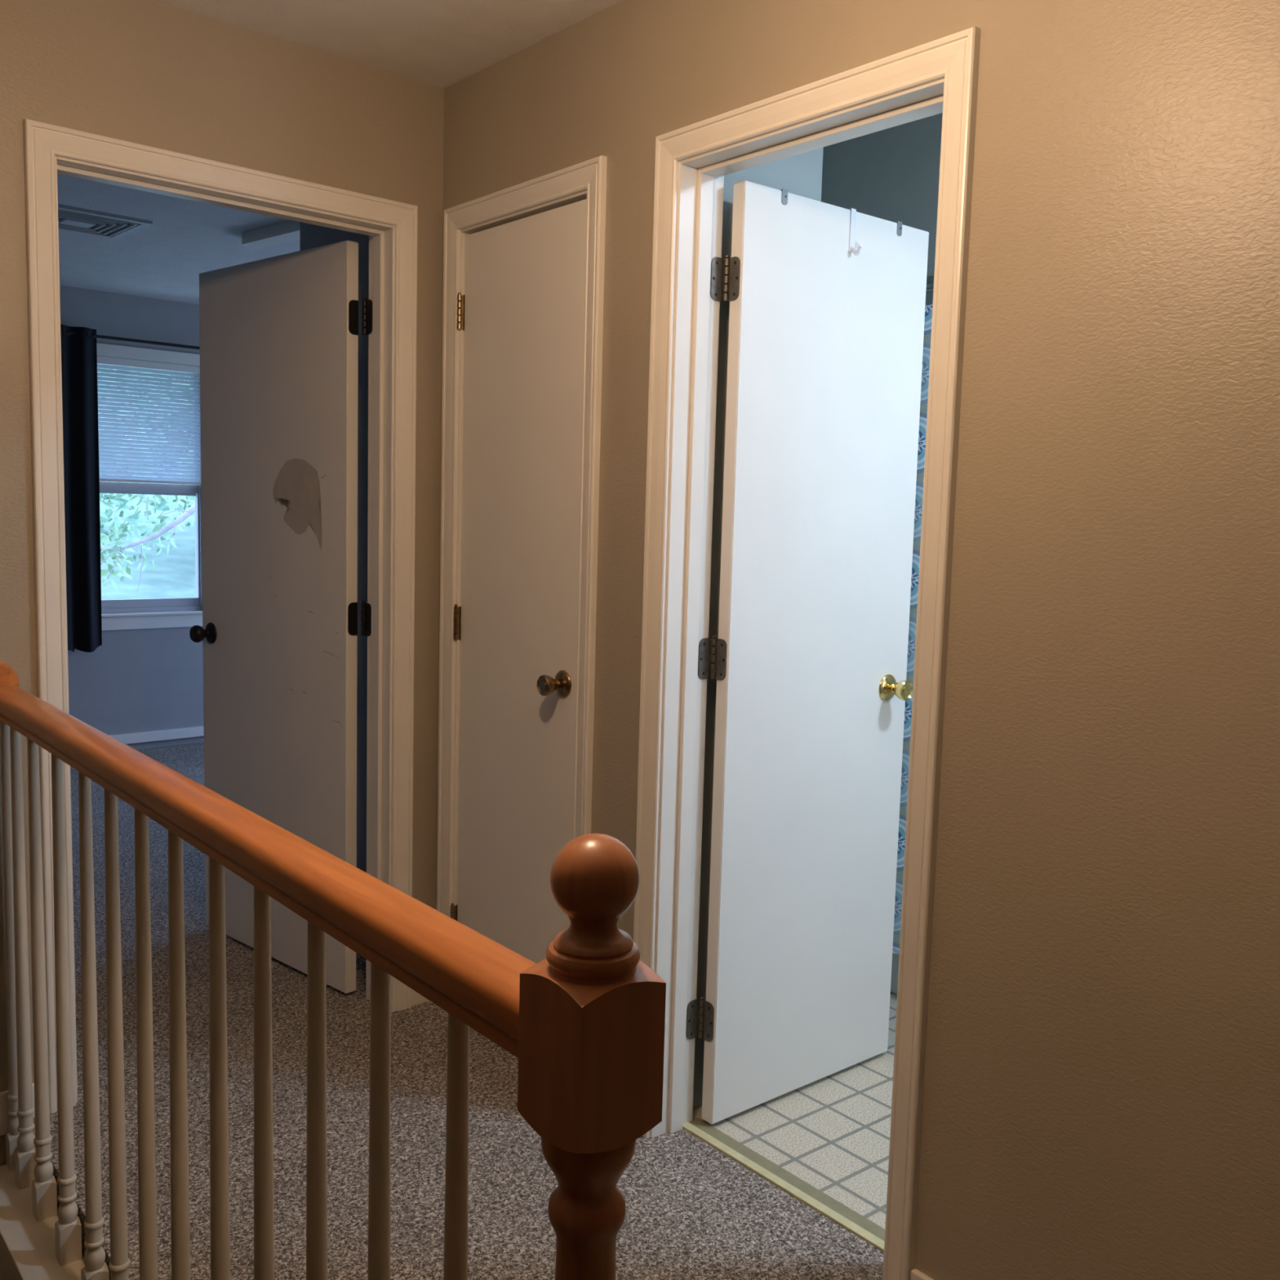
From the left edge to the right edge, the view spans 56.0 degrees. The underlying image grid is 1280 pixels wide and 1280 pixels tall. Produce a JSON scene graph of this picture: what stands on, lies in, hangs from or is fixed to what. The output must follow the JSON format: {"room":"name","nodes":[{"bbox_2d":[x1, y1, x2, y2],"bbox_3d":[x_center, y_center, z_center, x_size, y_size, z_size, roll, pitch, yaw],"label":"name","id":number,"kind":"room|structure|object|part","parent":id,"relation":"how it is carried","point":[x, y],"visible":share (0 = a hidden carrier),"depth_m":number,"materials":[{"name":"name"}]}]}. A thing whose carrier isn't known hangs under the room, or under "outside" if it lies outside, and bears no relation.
{"room":"upstairs hallway landing","nodes":[
{"label":"upstairs hallway landing","id":0,"kind":"room"},
{"bbox_2d":[59,284,204,749],"bbox_3d":[-2.892,-0.510,6.440,5.350,2.640,0.120,-4,8,-42],"label":"wall","id":1,"kind":"structure","parent":0,"point":[141,680],"depth_m":6.53,"materials":[{"name":"paint"}]},
{"bbox_2d":[66,331,199,349],"bbox_3d":[-2.682,-1.576,6.353,1.850,0.017,0.089,-4,8,-42],"label":"curtain rod","id":2,"kind":"object","parent":1,"relation":"attached to","point":[72,333],"visible":0.33,"depth_m":6.34,"materials":[{"name":"black metal"}]},
{"bbox_2d":[60,324,102,652],"bbox_3d":[-2.990,-0.747,6.109,0.485,1.685,0.059,-4,8,-42],"label":"curtain","id":3,"kind":"object","parent":2,"relation":"hanging from","point":[79,350],"visible":0.37,"depth_m":6.21,"materials":[{"name":"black fabric"}]},
{"bbox_2d":[96,342,202,631],"bbox_3d":[-2.760,-0.811,6.492,0.965,1.505,0.145,-4,8,-42],"label":"window","id":4,"kind":"structure","parent":1,"relation":"in","point":[176,612],"depth_m":6.59,"materials":[{"name":"paint"}]},
{"bbox_3d":[-2.784,-1.140,6.495,0.785,0.697,0.025,-4,8,-42],"label":"sash","id":5,"kind":"part","parent":4,"relation":"part of","materials":[{"name":"plastic"}]},
{"bbox_3d":[-2.728,-0.849,6.454,0.935,1.421,0.016,-4,8,-42],"label":"casing","id":6,"kind":"part","parent":4,"relation":"part of","materials":[{"name":"paint"}]},
{"bbox_2d":[97,355,200,484],"bbox_3d":[-2.735,-1.172,6.443,0.807,0.651,0.028,-4,8,-42],"label":"window blind","id":7,"kind":"object","parent":4,"relation":"attached to","point":[108,362],"visible":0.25,"depth_m":6.51,"materials":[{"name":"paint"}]},
{"bbox_3d":[-2.744,-0.856,6.474,0.800,0.014,0.020,-4,8,-42],"label":"rail","id":8,"kind":"part","parent":7,"relation":"part of","materials":[{"name":"paint"}]},
{"bbox_3d":[-2.781,-0.512,6.538,0.785,0.683,0.025,-4,8,-42],"label":"sash","id":9,"kind":"part","parent":4,"relation":"part of","materials":[{"name":"glass"}]},
{"bbox_3d":[-2.776,-0.105,6.562,0.965,0.086,0.135,-4,8,-42],"label":"sill","id":10,"kind":"part","parent":4,"relation":"part of","materials":[{"name":"paint"}]},
{"bbox_2d":[109,725,204,744],"bbox_3d":[-2.890,0.544,6.479,5.200,0.055,0.030,-4,8,-42],"label":"baseboard","id":11,"kind":"structure","parent":1,"relation":"attached to","point":[193,731],"depth_m":6.67,"materials":[{"name":"paint"}]},
{"bbox_2d":[0,0,444,1165],"bbox_3d":[-1.411,0.632,2.630,2.310,4.040,0.118,-4,8,-42],"label":"wall","id":12,"kind":"structure","parent":0,"point":[149,73],"depth_m":2.70,"materials":[{"name":"paint"}]},
{"bbox_2d":[0,1082,35,1135],"bbox_3d":[-1.369,1.028,2.633,0.138,0.095,0.014,-4,8,-42],"label":"baseboard","id":13,"kind":"structure","parent":12,"relation":"attached to","point":[4,1104],"depth_m":2.61,"materials":[{"name":"paint"}]},
{"bbox_2d":[22,118,417,1114],"bbox_3d":[-0.984,-0.035,2.924,0.927,2.128,0.138,-4,8,-42],"label":"door frame","id":14,"kind":"structure","parent":12,"relation":"attached to","point":[50,150],"depth_m":2.88,"materials":[{"name":"paint"}]},
{"bbox_2d":[189,240,372,993],"bbox_3d":[-1.063,-0.061,3.473,0.837,2.038,0.100,7,8,41],"label":"door","id":15,"kind":"structure","parent":12,"relation":"in","point":[278,335],"depth_m":3.43,"materials":[{"name":"paint"}]},
{"bbox_3d":[-1.350,-0.019,3.702,0.060,0.054,0.054,-4,8,-42],"label":"knob","id":16,"kind":"part","parent":15,"relation":"part of","materials":[{"name":"black metal"}]},
{"bbox_2d":[411,989,429,1006],"bbox_3d":[-0.602,0.966,3.328,0.080,0.075,0.014,-4,8,-42],"label":"baseboard","id":17,"kind":"structure","parent":12,"relation":"attached to","point":[416,998],"depth_m":3.31,"materials":[{"name":"paint"}]},
{"bbox_2d":[299,222,368,872],"bbox_3d":[0.230,-0.342,4.689,2.900,2.440,0.882,-4,8,-42],"label":"wall","id":18,"kind":"structure","parent":0,"point":[312,236],"depth_m":3.75,"materials":[{"name":"paint"}]},
{"bbox_2d":[32,742,897,1279],"bbox_3d":[-0.296,1.144,3.512,5.386,0.300,8.245,-3,8,-39],"label":"floor","id":19,"kind":"structure","parent":0,"point":[693,1212],"depth_m":2.58,"materials":[{"name":"carpet"}]},
{"bbox_2d":[0,661,666,1279],"bbox_3d":[-0.570,0.777,1.608,0.126,1.409,2.546,-3,8,-39],"label":"stair railing","id":20,"kind":"object","parent":19,"relation":"on","point":[584,1024],"visible":1,"depth_m":1.48,"materials":[{"name":"brown wood"}]},
{"bbox_3d":[-0.699,0.222,1.760,0.068,0.057,1.999,-3,8,-39],"label":"handrail","id":21,"kind":"part","parent":20,"relation":"part of","materials":[{"name":"brown wood"}]},
{"bbox_3d":[-0.055,0.907,1.024,0.083,1.300,0.083,-3,8,-39],"label":"newel post","id":22,"kind":"part","parent":20,"relation":"part of","materials":[{"name":"brown wood"}]},
{"bbox_2d":[682,1117,884,1253],"bbox_3d":[0.316,1.122,2.466,0.054,0.015,0.647,-3,8,-39],"label":"threshold","id":23,"kind":"object","parent":19,"relation":"on","point":[840,1214],"visible":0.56,"depth_m":2.47,"materials":[{"name":"metal"}]},
{"bbox_2d":[890,953,899,994],"bbox_3d":[1.263,0.836,3.408,0.735,0.420,1.526,-3,8,-39],"label":"bathtub","id":24,"kind":"object","parent":19,"relation":"on","point":[895,966],"visible":0.02,"depth_m":3.48,"materials":[{"name":"ceramic"}]},
{"bbox_2d":[57,0,942,304],"bbox_3d":[-0.227,-1.491,3.238,5.592,0.120,8.450,-3,8,-39],"label":"ceiling","id":25,"kind":"structure","parent":0,"point":[440,43],"depth_m":2.93,"materials":[{"name":"paint"}]},
{"bbox_2d":[57,204,152,239],"bbox_3d":[-2.187,-1.626,4.680,0.430,0.018,0.400,-4,8,-42],"label":"ceiling vent","id":26,"kind":"object","parent":25,"relation":"in","point":[70,219],"visible":0.59,"depth_m":4.67,"materials":[{"name":"metal"}]},
{"bbox_3d":[-2.187,-1.624,4.680,0.110,0.014,0.090,-4,8,-42],"label":"plate","id":27,"kind":"part","parent":26,"relation":"part of","materials":[{"name":"metal"}]},
{"bbox_2d":[241,220,300,250],"bbox_3d":[-1.288,-1.581,4.618,0.904,0.045,0.090,7,8,42],"label":"ceiling light","id":28,"kind":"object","parent":25,"relation":"attached to","point":[287,231],"depth_m":4.72,"materials":[{"name":"paint"}]},
{"bbox_2d":[693,146,822,1108],"bbox_3d":[0.082,-0.164,2.943,0.347,2.440,0.548,-3,8,-39],"label":"wall","id":29,"kind":"structure","parent":0,"point":[801,174],"depth_m":2.68,"materials":[{"name":"paint"}]},
{"bbox_2d":[435,0,1279,1279],"bbox_3d":[0.836,0.089,1.677,0.118,2.640,4.200,-3,8,-39],"label":"wall","id":30,"kind":"structure","parent":0,"point":[1101,1098],"depth_m":1.80,"materials":[{"name":"paint"}]},
{"bbox_2d":[449,199,586,963],"bbox_3d":[-0.319,0.007,2.977,0.096,2.042,0.541,-3,8,-39],"label":"door","id":31,"kind":"structure","parent":30,"relation":"in","point":[521,309],"depth_m":2.96,"materials":[{"name":"paint"}]},
{"bbox_3d":[-0.207,0.105,2.814,0.052,0.050,0.050,-3,8,-39],"label":"knob","id":32,"kind":"part","parent":31,"relation":"part of","materials":[{"name":"gold metal"}]},
{"bbox_2d":[436,155,607,916],"bbox_3d":[-0.273,-0.024,3.006,0.138,2.128,0.665,-3,8,-39],"label":"door frame","id":33,"kind":"structure","parent":30,"relation":"attached to","point":[586,180],"depth_m":2.91,"materials":[{"name":"paint"}]},
{"bbox_2d":[633,26,980,1279],"bbox_3d":[0.298,0.064,2.316,0.138,2.128,0.768,-3,8,-39],"label":"door frame","id":34,"kind":"structure","parent":30,"relation":"attached to","point":[692,162],"depth_m":2.43,"materials":[{"name":"paint"}]},
{"bbox_2d":[686,180,928,1124],"bbox_3d":[0.397,0.053,2.779,0.659,2.036,0.156,-3,8,-39],"label":"door","id":35,"kind":"structure","parent":30,"relation":"in","point":[825,340],"depth_m":2.74,"materials":[{"name":"paint"}]},
{"bbox_2d":[781,188,787,204],"bbox_3d":[0.294,-0.939,2.561,0.018,0.032,0.039,-3,8,-39],"label":"bracket","id":36,"kind":"object","parent":35,"relation":"attached to","point":[784,192],"visible":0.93,"depth_m":2.55,"materials":[{"name":"metal"}]},
{"bbox_2d":[848,208,862,253],"bbox_3d":[0.480,-0.914,2.704,0.038,0.099,0.068,-3,8,-39],"label":"hook","id":37,"kind":"object","parent":35,"relation":"attached to","point":[853,211],"visible":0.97,"depth_m":2.69,"materials":[{"name":"white plastic"}]},
{"bbox_2d":[895,221,902,235],"bbox_3d":[0.591,-0.957,2.811,0.018,0.032,0.039,-3,8,-39],"label":"bracket","id":38,"kind":"object","parent":35,"relation":"attached to","point":[899,223],"visible":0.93,"depth_m":2.80,"materials":[{"name":"metal"}]},
{"bbox_3d":[0.625,0.119,2.908,0.050,0.050,0.053,-3,8,-39],"label":"knob","id":39,"kind":"part","parent":35,"relation":"part of","materials":[{"name":"gold metal"}]},
{"bbox_2d":[910,1268,933,1279],"bbox_3d":[1.281,1.250,1.115,0.014,0.072,2.548,-3,8,-39],"label":"baseboard","id":40,"kind":"structure","parent":30,"relation":"attached to","point":[916,1274],"depth_m":2.07,"materials":[{"name":"paint"}]},
{"bbox_2d":[821,146,933,305],"bbox_3d":[0.427,-0.129,3.658,1.782,2.640,0.102,-3,8,-39],"label":"wall","id":41,"kind":"structure","parent":0,"point":[929,296],"depth_m":3.89,"materials":[{"name":"paint"}]},
{"bbox_2d":[821,112,942,283],"bbox_3d":[1.576,-0.031,3.023,0.860,2.640,2.348,-3,8,-39],"label":"wall","id":42,"kind":"structure","parent":0,"point":[892,174],"depth_m":3.32,"materials":[{"name":"paint"}]},
{"bbox_2d":[925,282,933,293],"bbox_3d":[1.224,-0.876,2.691,0.060,0.060,2.247,-3,8,-39],"label":"shower rod","id":43,"kind":"object","parent":42,"relation":"attached to","point":[930,286],"visible":0.02,"depth_m":3.22,"materials":[{"name":"silver metal"}]},
{"label":"outside","id":44,"kind":"structure","parent":0,"visible":0},
{"bbox_2d":[99,368,195,599],"bbox_3d":[-32.725,-8.432,38.083,180.000,18.200,84.000,-4,8,-42],"label":"sky","id":45,"kind":"structure","parent":44,"point":[174,575],"depth_m":24.73,"materials":[{"name":"white"}]},
{"bbox_2d":[97,367,190,591],"bbox_3d":[-10.017,-1.832,17.584,6.844,7.586,6.809,-4,8,-42],"label":"tree","id":46,"kind":"object","parent":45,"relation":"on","point":[164,505],"visible":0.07,"depth_m":18.55,"materials":[{"name":"green plant"}]},
{"bbox_2d":[100,370,195,528],"bbox_3d":[-7.380,-3.534,25.224,8.182,8.730,8.080,1,6,-4],"label":"tree","id":47,"kind":"object","parent":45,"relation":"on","point":[191,497],"visible":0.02,"depth_m":23.00,"materials":[{"name":"green plant"}]},
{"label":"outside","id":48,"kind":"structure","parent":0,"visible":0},
{"bbox_2d":[100,496,195,591],"bbox_3d":[-3.916,-0.860,10.053,0.249,0.895,1.230,5,7,29],"label":"branch","id":49,"kind":"object","parent":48,"point":[190,510],"visible":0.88,"depth_m":9.93,"materials":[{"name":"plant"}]},
{"bbox_3d":[0.554,-0.969,3.501,0.038,0.038,0.006,-3,8,-39],"label":"curtain ring","id":50,"kind":"object","parent":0,"visible":0},
{"bbox_2d":[892,304,933,954],"bbox_3d":[0.872,0.013,3.184,0.038,1.798,1.180,-3,8,-39],"label":"shower curtain","id":51,"kind":"object","parent":50,"relation":"hanging from","point":[928,308],"visible":0.02,"depth_m":3.31,"materials":[{"name":"fabric"}]}
]}

